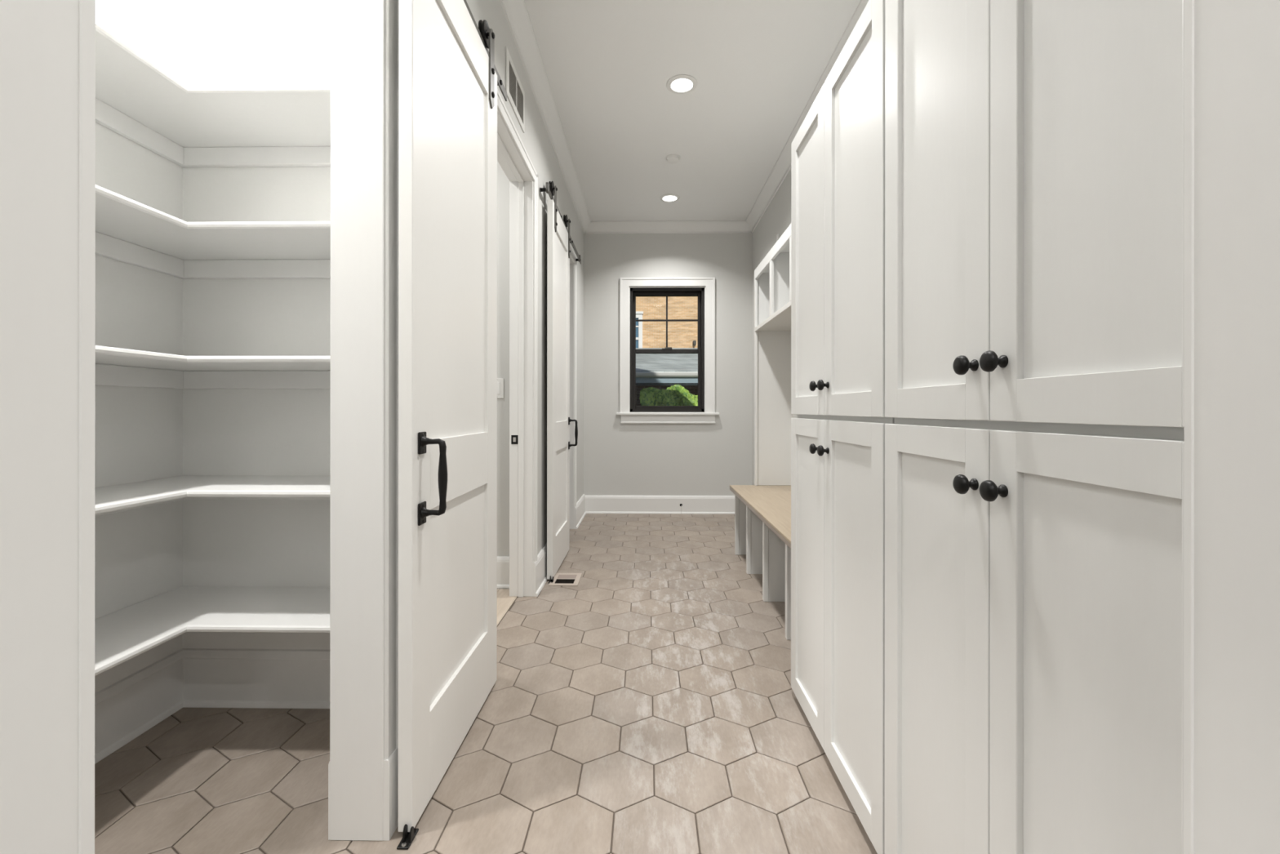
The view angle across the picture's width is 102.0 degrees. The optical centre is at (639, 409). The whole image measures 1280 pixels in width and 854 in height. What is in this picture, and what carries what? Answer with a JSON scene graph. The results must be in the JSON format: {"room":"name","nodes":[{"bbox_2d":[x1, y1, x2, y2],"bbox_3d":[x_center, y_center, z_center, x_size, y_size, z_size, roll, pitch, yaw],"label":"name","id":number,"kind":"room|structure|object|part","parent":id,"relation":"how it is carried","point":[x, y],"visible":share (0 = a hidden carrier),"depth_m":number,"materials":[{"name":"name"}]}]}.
{"room":"mudroom","nodes":[
{"label":"mudroom","id":0,"kind":"room"},
{"bbox_2d":[94,0,182,693],"bbox_3d":[-1.609,-0.391,1.142,0.100,2.770,1.432,0,0,1],"label":"wall","id":1,"kind":"structure","parent":0,"point":[139,552],"depth_m":1.60,"materials":[{"name":"paint"}]},
{"bbox_2d":[94,648,329,839],"bbox_3d":[-1.133,0.902,1.085,0.855,0.183,1.332,0,0,1],"label":"baseboard","id":2,"kind":"structure","parent":1,"relation":"attached to","point":[129,707],"depth_m":1.73,"materials":[{"name":"paint"}]},
{"bbox_2d":[94,586,329,675],"bbox_3d":[-1.133,0.638,1.115,0.853,0.079,1.271,0,0,1],"label":"shelf","id":3,"kind":"object","parent":1,"relation":"attached to","point":[123,634],"visible":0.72,"depth_m":1.50,"materials":[{"name":"paint"}]},
{"bbox_2d":[94,475,329,516],"bbox_3d":[-1.132,0.265,1.115,0.853,0.079,1.271,0,0,1],"label":"shelf","id":4,"kind":"object","parent":1,"relation":"attached to","point":[108,500],"visible":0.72,"depth_m":1.47,"materials":[{"name":"paint"}]},
{"bbox_2d":[95,22,330,167],"bbox_3d":[-1.131,-0.858,1.115,0.853,0.079,1.271,0,0,1],"label":"shelf","id":5,"kind":"object","parent":1,"relation":"attached to","point":[136,99],"visible":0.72,"depth_m":1.54,"materials":[{"name":"paint"}]},
{"bbox_2d":[95,184,330,278],"bbox_3d":[-1.131,-0.480,1.115,0.853,0.079,1.271,0,0,1],"label":"shelf","id":6,"kind":"object","parent":1,"relation":"attached to","point":[129,231],"visible":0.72,"depth_m":1.55,"materials":[{"name":"paint"}]},
{"bbox_2d":[95,345,330,388],"bbox_3d":[-1.132,-0.108,1.115,0.853,0.079,1.271,0,0,1],"label":"shelf","id":7,"kind":"object","parent":1,"relation":"attached to","point":[117,366],"visible":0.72,"depth_m":1.59,"materials":[{"name":"paint"}]},
{"bbox_2d":[182,0,330,649],"bbox_3d":[-1.122,-0.391,1.801,0.855,2.770,0.100,0,0,1],"label":"wall","id":8,"kind":"structure","parent":0,"point":[227,432],"depth_m":1.75,"materials":[{"name":"paint"}]},
{"bbox_2d":[94,513,877,853],"bbox_3d":[0.010,1.095,0.775,6.000,0.200,8.750,0,0,1],"label":"floor","id":9,"kind":"structure","parent":0,"point":[648,704],"depth_m":1.52,"materials":[{"name":"tile"}]},
{"bbox_2d":[396,823,418,848],"bbox_3d":[-0.536,0.976,1.198,0.027,0.035,0.056,0,0,1],"label":"guide","id":10,"kind":"object","parent":9,"relation":"on","point":[407,838],"visible":0.9,"depth_m":1.19,"materials":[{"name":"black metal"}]},
{"bbox_2d":[548,573,582,586],"bbox_3d":[-0.432,0.992,3.026,0.164,0.005,0.216,0,0,1],"label":"floor vent","id":11,"kind":"object","parent":9,"relation":"in","point":[559,579],"visible":0.92,"depth_m":3.02,"materials":[{"name":"beige metal"}]},
{"bbox_2d":[729,484,791,639],"bbox_3d":[0.820,0.759,2.685,0.431,0.474,1.766,0,0,1],"label":"bench","id":12,"kind":"object","parent":9,"relation":"on","point":[762,513],"visible":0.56,"depth_m":2.70,"materials":[{"name":"brown wood"}]},
{"bbox_3d":[0.862,0.765,3.557,0.368,0.462,0.020,0,0,1],"label":"leg panel","id":13,"kind":"part","parent":12,"relation":"part of","materials":[{"name":"paint"}]},
{"bbox_3d":[0.856,0.765,3.141,0.368,0.462,0.020,0,0,1],"label":"leg panel","id":14,"kind":"part","parent":12,"relation":"part of","materials":[{"name":"paint"}]},
{"bbox_3d":[0.820,0.528,2.685,0.431,0.012,1.766,0,0,1],"label":"seat","id":15,"kind":"part","parent":12,"relation":"part of","materials":[{"name":"brown wood"}]},
{"bbox_2d":[754,223,796,485],"bbox_3d":[0.905,-0.216,2.685,0.265,1.476,1.766,0,0,1],"label":"cubby unit","id":16,"kind":"object","parent":12,"relation":"on","point":[773,415],"visible":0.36,"depth_m":3.55,"materials":[{"name":"paint"}]},
{"bbox_3d":[0.783,-0.921,2.687,0.018,0.066,1.766,0,0,1],"label":"rail","id":17,"kind":"part","parent":16,"relation":"part of","materials":[{"name":"paint"}]},
{"bbox_3d":[0.782,-0.544,2.687,0.018,0.026,1.766,0,0,1],"label":"rail","id":18,"kind":"part","parent":16,"relation":"part of","materials":[{"name":"paint"}]},
{"bbox_3d":[0.924,-0.215,3.558,0.241,1.474,0.018,0,0,1],"label":"panel","id":19,"kind":"part","parent":16,"relation":"part of","materials":[{"name":"paint"}]},
{"bbox_3d":[0.850,0.765,2.691,0.368,0.462,0.020,0,0,1],"label":"leg panel","id":20,"kind":"part","parent":12,"relation":"part of","materials":[{"name":"paint"}]},
{"bbox_2d":[791,0,894,853],"bbox_3d":[0.755,0.036,1.450,0.527,1.920,0.704,0,0,1],"label":"tall cabinet","id":21,"kind":"object","parent":9,"relation":"on","point":[837,151],"visible":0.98,"depth_m":1.33,"materials":[{"name":"paint"}]},
{"bbox_3d":[0.533,-0.454,1.636,0.020,0.942,0.336,0,0,1],"label":"door","id":22,"kind":"part","parent":21,"relation":"part of","materials":[{"name":"paint"}]},
{"bbox_3d":[0.533,0.498,1.636,0.020,0.936,0.336,0,0,1],"label":"door","id":23,"kind":"part","parent":21,"relation":"part of","materials":[{"name":"paint"}]},
{"bbox_3d":[0.535,0.495,1.636,0.007,0.830,0.232,0,0,1],"label":"panel","id":24,"kind":"part","parent":21,"relation":"part of","materials":[{"name":"paint"}]},
{"bbox_3d":[0.536,-0.456,1.636,0.007,0.838,0.232,0,0,1],"label":"panel","id":25,"kind":"part","parent":21,"relation":"part of","materials":[{"name":"paint"}]},
{"bbox_3d":[0.507,-0.067,1.501,0.029,0.030,0.030,0,0,1],"label":"knob","id":26,"kind":"part","parent":21,"relation":"part of","materials":[{"name":"black metal"}]},
{"bbox_3d":[0.507,0.115,1.501,0.029,0.030,0.030,0,0,1],"label":"knob","id":27,"kind":"part","parent":21,"relation":"part of","materials":[{"name":"black metal"}]},
{"bbox_3d":[0.506,-0.067,1.433,0.029,0.030,0.030,0,0,1],"label":"knob","id":28,"kind":"part","parent":21,"relation":"part of","materials":[{"name":"black metal"}]},
{"bbox_3d":[0.506,0.115,1.433,0.029,0.030,0.030,0,0,1],"label":"knob","id":29,"kind":"part","parent":21,"relation":"part of","materials":[{"name":"black metal"}]},
{"bbox_3d":[0.530,0.495,1.284,0.007,0.830,0.259,0,0,1],"label":"panel","id":30,"kind":"part","parent":21,"relation":"part of","materials":[{"name":"paint"}]},
{"bbox_3d":[0.531,-0.456,1.284,0.007,0.838,0.259,0,0,1],"label":"panel","id":31,"kind":"part","parent":21,"relation":"part of","materials":[{"name":"paint"}]},
{"bbox_3d":[0.529,-0.454,1.284,0.020,0.942,0.363,0,0,1],"label":"door","id":32,"kind":"part","parent":21,"relation":"part of","materials":[{"name":"paint"}]},
{"bbox_3d":[0.528,0.498,1.284,0.020,0.936,0.363,0,0,1],"label":"door","id":33,"kind":"part","parent":21,"relation":"part of","materials":[{"name":"paint"}]},
{"bbox_2d":[884,0,1184,853],"bbox_3d":[0.745,0.036,0.758,0.527,1.920,0.664,0,0,1],"label":"tall cabinet","id":34,"kind":"object","parent":9,"relation":"on","point":[1034,149],"visible":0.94,"depth_m":0.69,"materials":[{"name":"paint"}]},
{"bbox_3d":[0.525,0.495,0.926,0.007,0.830,0.228,0,0,1],"label":"panel","id":35,"kind":"part","parent":34,"relation":"part of","materials":[{"name":"paint"}]},
{"bbox_3d":[0.526,-0.456,0.926,0.007,0.838,0.228,0,0,1],"label":"panel","id":36,"kind":"part","parent":34,"relation":"part of","materials":[{"name":"paint"}]},
{"bbox_3d":[0.523,-0.454,0.926,0.020,0.942,0.332,0,0,1],"label":"door","id":37,"kind":"part","parent":34,"relation":"part of","materials":[{"name":"paint"}]},
{"bbox_3d":[0.523,0.498,0.926,0.020,0.936,0.332,0,0,1],"label":"door","id":38,"kind":"part","parent":34,"relation":"part of","materials":[{"name":"paint"}]},
{"bbox_3d":[0.497,-0.067,0.791,0.029,0.030,0.030,0,0,1],"label":"knob","id":39,"kind":"part","parent":34,"relation":"part of","materials":[{"name":"black metal"}]},
{"bbox_3d":[0.497,0.114,0.791,0.029,0.030,0.030,0,0,1],"label":"knob","id":40,"kind":"part","parent":34,"relation":"part of","materials":[{"name":"black metal"}]},
{"bbox_3d":[0.496,-0.067,0.727,0.029,0.030,0.030,0,0,1],"label":"knob","id":41,"kind":"part","parent":34,"relation":"part of","materials":[{"name":"black metal"}]},
{"bbox_3d":[0.496,0.114,0.727,0.029,0.030,0.030,0,0,1],"label":"knob","id":42,"kind":"part","parent":34,"relation":"part of","materials":[{"name":"black metal"}]},
{"bbox_3d":[0.518,0.498,0.594,0.020,0.936,0.328,0,0,1],"label":"door","id":43,"kind":"part","parent":34,"relation":"part of","materials":[{"name":"paint"}]},
{"bbox_3d":[0.519,-0.454,0.594,0.020,0.942,0.328,0,0,1],"label":"door","id":44,"kind":"part","parent":34,"relation":"part of","materials":[{"name":"paint"}]},
{"bbox_3d":[0.520,0.495,0.594,0.007,0.830,0.224,0,0,1],"label":"panel","id":45,"kind":"part","parent":34,"relation":"part of","materials":[{"name":"paint"}]},
{"bbox_3d":[0.521,-0.456,0.594,0.007,0.838,0.224,0,0,1],"label":"panel","id":46,"kind":"part","parent":34,"relation":"part of","materials":[{"name":"paint"}]},
{"bbox_2d":[497,161,509,555],"bbox_3d":[-1.418,-0.391,2.965,1.480,2.770,0.100,0,0,1],"label":"wall","id":47,"kind":"structure","parent":0,"point":[503,182],"depth_m":2.91,"materials":[{"name":"paint"}]},
{"bbox_2d":[497,377,503,398],"bbox_3d":[-0.801,-0.118,2.902,0.075,0.112,0.008,0,0,1],"label":"light switch","id":48,"kind":"object","parent":47,"relation":"attached to","point":[500,380],"visible":0.39,"depth_m":2.90,"materials":[{"name":"white plastic"}]},
{"bbox_2d":[497,555,509,588],"bbox_3d":[-1.420,0.909,2.901,1.480,0.170,0.029,0,0,1],"label":"baseboard","id":49,"kind":"structure","parent":47,"relation":"attached to","point":[503,562],"depth_m":2.89,"materials":[{"name":"paint"}]},
{"bbox_2d":[466,0,583,554],"bbox_3d":[-0.627,-0.391,2.692,0.110,2.770,4.559,0,0,1],"label":"wall","id":50,"kind":"structure","parent":0,"point":[535,140],"depth_m":2.99,"materials":[{"name":"paint"}]},
{"bbox_2d":[329,0,398,840],"bbox_3d":[-0.652,-0.141,0.853,0.136,2.271,0.813,0,0,1],"label":"trim","id":51,"kind":"structure","parent":50,"relation":"attached to","point":[364,402],"depth_m":1.19,"materials":[{"name":"paint"}]},
{"bbox_3d":[-0.585,-0.141,1.229,0.014,2.271,0.059,0,0,1],"label":"casing","id":52,"kind":"part","parent":51,"relation":"part of","materials":[{"name":"paint"}]},
{"bbox_2d":[398,0,497,831],"bbox_3d":[-0.508,-0.180,1.542,0.098,2.325,0.678,0,0,1],"label":"barn door","id":53,"kind":"structure","parent":50,"relation":"in","point":[447,77],"depth_m":1.41,"materials":[{"name":"paint"}]},
{"bbox_3d":[-0.523,0.081,1.248,0.008,0.053,0.038,0,0,1],"label":"handle plate","id":54,"kind":"part","parent":53,"relation":"part of","materials":[{"name":"black metal"}]},
{"bbox_3d":[-0.524,0.251,1.248,0.008,0.053,0.038,0,0,1],"label":"handle plate","id":55,"kind":"part","parent":53,"relation":"part of","materials":[{"name":"black metal"}]},
{"bbox_3d":[-0.493,0.163,1.248,0.059,0.200,0.028,0,0,1],"label":"handle","id":56,"kind":"part","parent":53,"relation":"part of","materials":[{"name":"black metal"}]},
{"bbox_3d":[-0.540,-0.500,1.538,0.012,1.163,0.476,0,0,1],"label":"panel","id":57,"kind":"part","parent":53,"relation":"part of","materials":[{"name":"paint"}]},
{"bbox_3d":[-0.541,0.506,1.538,0.012,0.516,0.476,0,0,1],"label":"panel","id":58,"kind":"part","parent":53,"relation":"part of","materials":[{"name":"paint"}]},
{"bbox_2d":[382,493,586,840],"bbox_3d":[-0.553,0.902,3.083,0.029,0.185,3.775,0,0,1],"label":"baseboard","id":59,"kind":"structure","parent":50,"relation":"attached to","point":[390,765],"depth_m":1.23,"materials":[{"name":"paint"}]},
{"bbox_2d":[463,0,506,101],"bbox_3d":[-0.562,-1.252,1.352,0.054,0.054,1.448,0,0,1],"label":"door track","id":60,"kind":"object","parent":50,"relation":"attached to","point":[500,82],"visible":0.48,"depth_m":1.83,"materials":[{"name":"metal"}]},
{"bbox_2d":[511,435,518,444],"bbox_3d":[-0.665,0.161,2.750,0.036,0.048,0.004,0,0,1],"label":"strike plate","id":61,"kind":"object","parent":50,"relation":"attached to","point":[514,438],"visible":1,"depth_m":2.75,"materials":[{"name":"black metal"}]},
{"bbox_2d":[505,46,524,133],"bbox_3d":[-0.572,-1.458,2.387,0.006,0.200,0.325,0,0,1],"label":"air vent","id":62,"kind":"object","parent":50,"relation":"in","point":[513,87],"visible":0.94,"depth_m":2.37,"materials":[{"name":"white plastic"}]},
{"bbox_2d":[497,88,537,596],"bbox_3d":[-0.630,-0.141,2.357,0.136,2.271,0.921,0,0,1],"label":"trim","id":63,"kind":"structure","parent":50,"relation":"attached to","point":[513,157],"depth_m":2.75,"materials":[{"name":"paint"}]},
{"bbox_3d":[-0.568,-1.244,2.356,0.014,0.059,0.921,0,0,1],"label":"head casing","id":64,"kind":"part","parent":63,"relation":"part of","materials":[{"name":"paint"}]},
{"bbox_3d":[-0.563,-0.141,2.787,0.014,2.271,0.059,0,0,1],"label":"casing","id":65,"kind":"part","parent":63,"relation":"part of","materials":[{"name":"paint"}]},
{"bbox_2d":[499,0,591,233],"bbox_3d":[-0.533,-1.728,2.690,0.076,0.094,4.559,0,0,1],"label":"trim","id":66,"kind":"structure","parent":50,"relation":"attached to","point":[516,13],"depth_m":2.82,"materials":[{"name":"paint"}]},
{"bbox_2d":[540,182,581,264],"bbox_3d":[-0.530,-1.252,3.653,0.054,0.054,1.500,0,0,1],"label":"door track","id":67,"kind":"object","parent":50,"relation":"attached to","point":[547,189],"visible":0.61,"depth_m":3.35,"materials":[{"name":"metal"}]},
{"bbox_2d":[546,181,577,579],"bbox_3d":[-0.483,-0.180,3.315,0.098,2.325,0.645,0,0,1],"label":"barn door","id":68,"kind":"structure","parent":50,"relation":"in","point":[558,239],"depth_m":3.19,"materials":[{"name":"paint"}]},
{"bbox_3d":[-0.515,-0.500,3.318,0.012,1.163,0.448,0,0,1],"label":"panel","id":69,"kind":"part","parent":68,"relation":"part of","materials":[{"name":"paint"}]},
{"bbox_3d":[-0.516,0.506,3.318,0.012,0.516,0.448,0,0,1],"label":"panel","id":70,"kind":"part","parent":68,"relation":"part of","materials":[{"name":"paint"}]},
{"bbox_3d":[-0.460,0.163,3.594,0.059,0.200,0.028,0,0,1],"label":"handle","id":71,"kind":"part","parent":68,"relation":"part of","materials":[{"name":"black metal"}]},
{"bbox_2d":[569,244,577,528],"bbox_3d":[-0.607,-0.141,3.989,0.136,2.271,0.766,0,0,1],"label":"trim","id":72,"kind":"structure","parent":50,"relation":"attached to","point":[573,264],"depth_m":4.31,"materials":[{"name":"paint"}]},
{"bbox_3d":[-0.545,-1.244,3.988,0.014,0.059,0.766,0,0,1],"label":"head casing","id":73,"kind":"part","parent":72,"relation":"part of","materials":[{"name":"paint"}]},
{"bbox_3d":[-0.541,-0.141,4.342,0.014,2.271,0.059,0,0,1],"label":"casing","id":74,"kind":"part","parent":72,"relation":"part of","materials":[{"name":"paint"}]},
{"bbox_2d":[0,0,1279,853],"bbox_3d":[0.005,-0.390,0.346,6.000,2.770,0.113,0,0,1],"label":"wall","id":75,"kind":"structure","parent":0,"point":[1237,591],"depth_m":0.37,"materials":[{"name":"paint"}]},
{"bbox_2d":[78,0,1194,853],"bbox_3d":[-0.006,-0.138,0.398,0.970,2.265,0.011,0,0,1],"label":"trim","id":76,"kind":"structure","parent":75,"relation":"attached to","point":[86,7],"depth_m":0.40,"materials":[{"name":"paint"}]},
{"bbox_2d":[583,233,752,495],"bbox_3d":[0.071,0.110,5.061,6.000,3.770,0.200,0,0,1],"label":"wall","id":77,"kind":"structure","parent":0,"point":[620,459],"depth_m":4.96,"materials":[{"name":"paint"}]},
{"bbox_2d":[585,495,734,514],"bbox_3d":[0.264,0.910,4.944,1.610,0.170,0.029,0,0,1],"label":"baseboard","id":78,"kind":"structure","parent":77,"relation":"attached to","point":[691,504],"depth_m":4.94,"materials":[{"name":"paint"}]},
{"bbox_2d":[616,277,719,423],"bbox_3d":[0.264,-0.560,5.021,0.976,1.389,0.215,0,0,1],"label":"window","id":79,"kind":"structure","parent":77,"relation":"in","point":[704,288],"depth_m":4.95,"materials":[{"name":"paint"}]},
{"bbox_3d":[0.263,-0.845,5.091,0.664,0.596,0.035,0,0,1],"label":"sash","id":80,"kind":"part","parent":79,"relation":"part of","materials":[{"name":"clear glass"}]},
{"bbox_3d":[0.262,-0.291,5.049,0.668,0.584,0.036,0,0,1],"label":"sash","id":81,"kind":"part","parent":79,"relation":"part of","materials":[{"name":"clear glass"}]},
{"bbox_2d":[583,220,751,234],"bbox_3d":[0.266,-1.727,4.921,1.610,0.094,0.076,0,0,1],"label":"trim","id":82,"kind":"structure","parent":77,"relation":"attached to","point":[672,226],"depth_m":4.92,"materials":[{"name":"paint"}]},
{"bbox_2d":[524,0,860,221],"bbox_3d":[0.013,-1.835,0.780,6.000,0.120,8.760,0,0,1],"label":"ceiling","id":83,"kind":"structure","parent":0,"point":[756,65],"depth_m":2.88,"materials":[{"name":"paint"}]},
{"bbox_2d":[659,193,679,202],"bbox_3d":[0.250,-1.770,4.352,0.168,0.008,0.168,0,0,1],"label":"recessed light","id":84,"kind":"object","parent":83,"relation":"in","point":[669,197],"visible":1,"depth_m":4.35,"materials":[{"name":"white plastic"}]},
{"bbox_2d":[665,154,680,163],"bbox_3d":[0.233,-1.764,3.662,0.110,0.022,0.110,0,0,1],"label":"smoke detector","id":85,"kind":"object","parent":83,"relation":"attached to","point":[671,158],"visible":1,"depth_m":3.64,"materials":[{"name":"white plastic"}]},
{"bbox_2d":[666,74,697,93],"bbox_3d":[0.229,-1.770,2.832,0.168,0.008,0.168,0,0,1],"label":"recessed light","id":86,"kind":"object","parent":83,"relation":"in","point":[678,84],"visible":1,"depth_m":2.83,"materials":[{"name":"white plastic"}]},
{"bbox_2d":[751,168,791,484],"bbox_3d":[1.098,-0.389,2.667,0.120,2.770,4.559,0,0,1],"label":"wall","id":87,"kind":"structure","parent":0,"point":[776,218],"depth_m":4.33,"materials":[{"name":"paint"}]},
{"bbox_2d":[746,0,868,233],"bbox_3d":[1.001,-1.726,2.669,0.076,0.094,4.559,0,0,1],"label":"trim","id":88,"kind":"structure","parent":87,"relation":"attached to","point":[782,166],"depth_m":3.57,"materials":[{"name":"paint"}]},
{"label":"outside","id":89,"kind":"structure","parent":0,"visible":0},
{"bbox_3d":[0.352,1.945,25.083,60.000,0.100,39.830,0,0,1],"label":"ground","id":90,"kind":"structure","parent":89,"visible":0},
{"bbox_2d":[635,296,697,347],"bbox_3d":[2.355,-3.803,24.889,20.000,11.400,6.160,0,0,1],"label":"brick house","id":91,"kind":"structure","parent":90,"relation":"on","point":[648,334],"depth_m":21.98,"materials":[{"name":"brick"}]},
{"bbox_3d":[-0.517,-3.041,21.992,0.930,1.770,0.026,0,0,1],"label":"pane","id":92,"kind":"part","parent":91,"relation":"part of","materials":[{"name":"glass"}]},
{"bbox_2d":[635,347,697,405],"bbox_3d":[0.993,-0.069,17.193,11.300,3.930,6.670,0,0,1],"label":"garage","id":93,"kind":"structure","parent":90,"relation":"on","point":[658,371],"depth_m":14.33,"materials":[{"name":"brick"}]},
{"bbox_2d":[639,383,697,405],"bbox_3d":[1.068,0.645,13.704,2.179,2.646,0.746,0,0,1],"label":"bush","id":94,"kind":"object","parent":90,"relation":"on","point":[677,394],"visible":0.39,"depth_m":13.75,"materials":[{"name":"green plant"}]}
]}

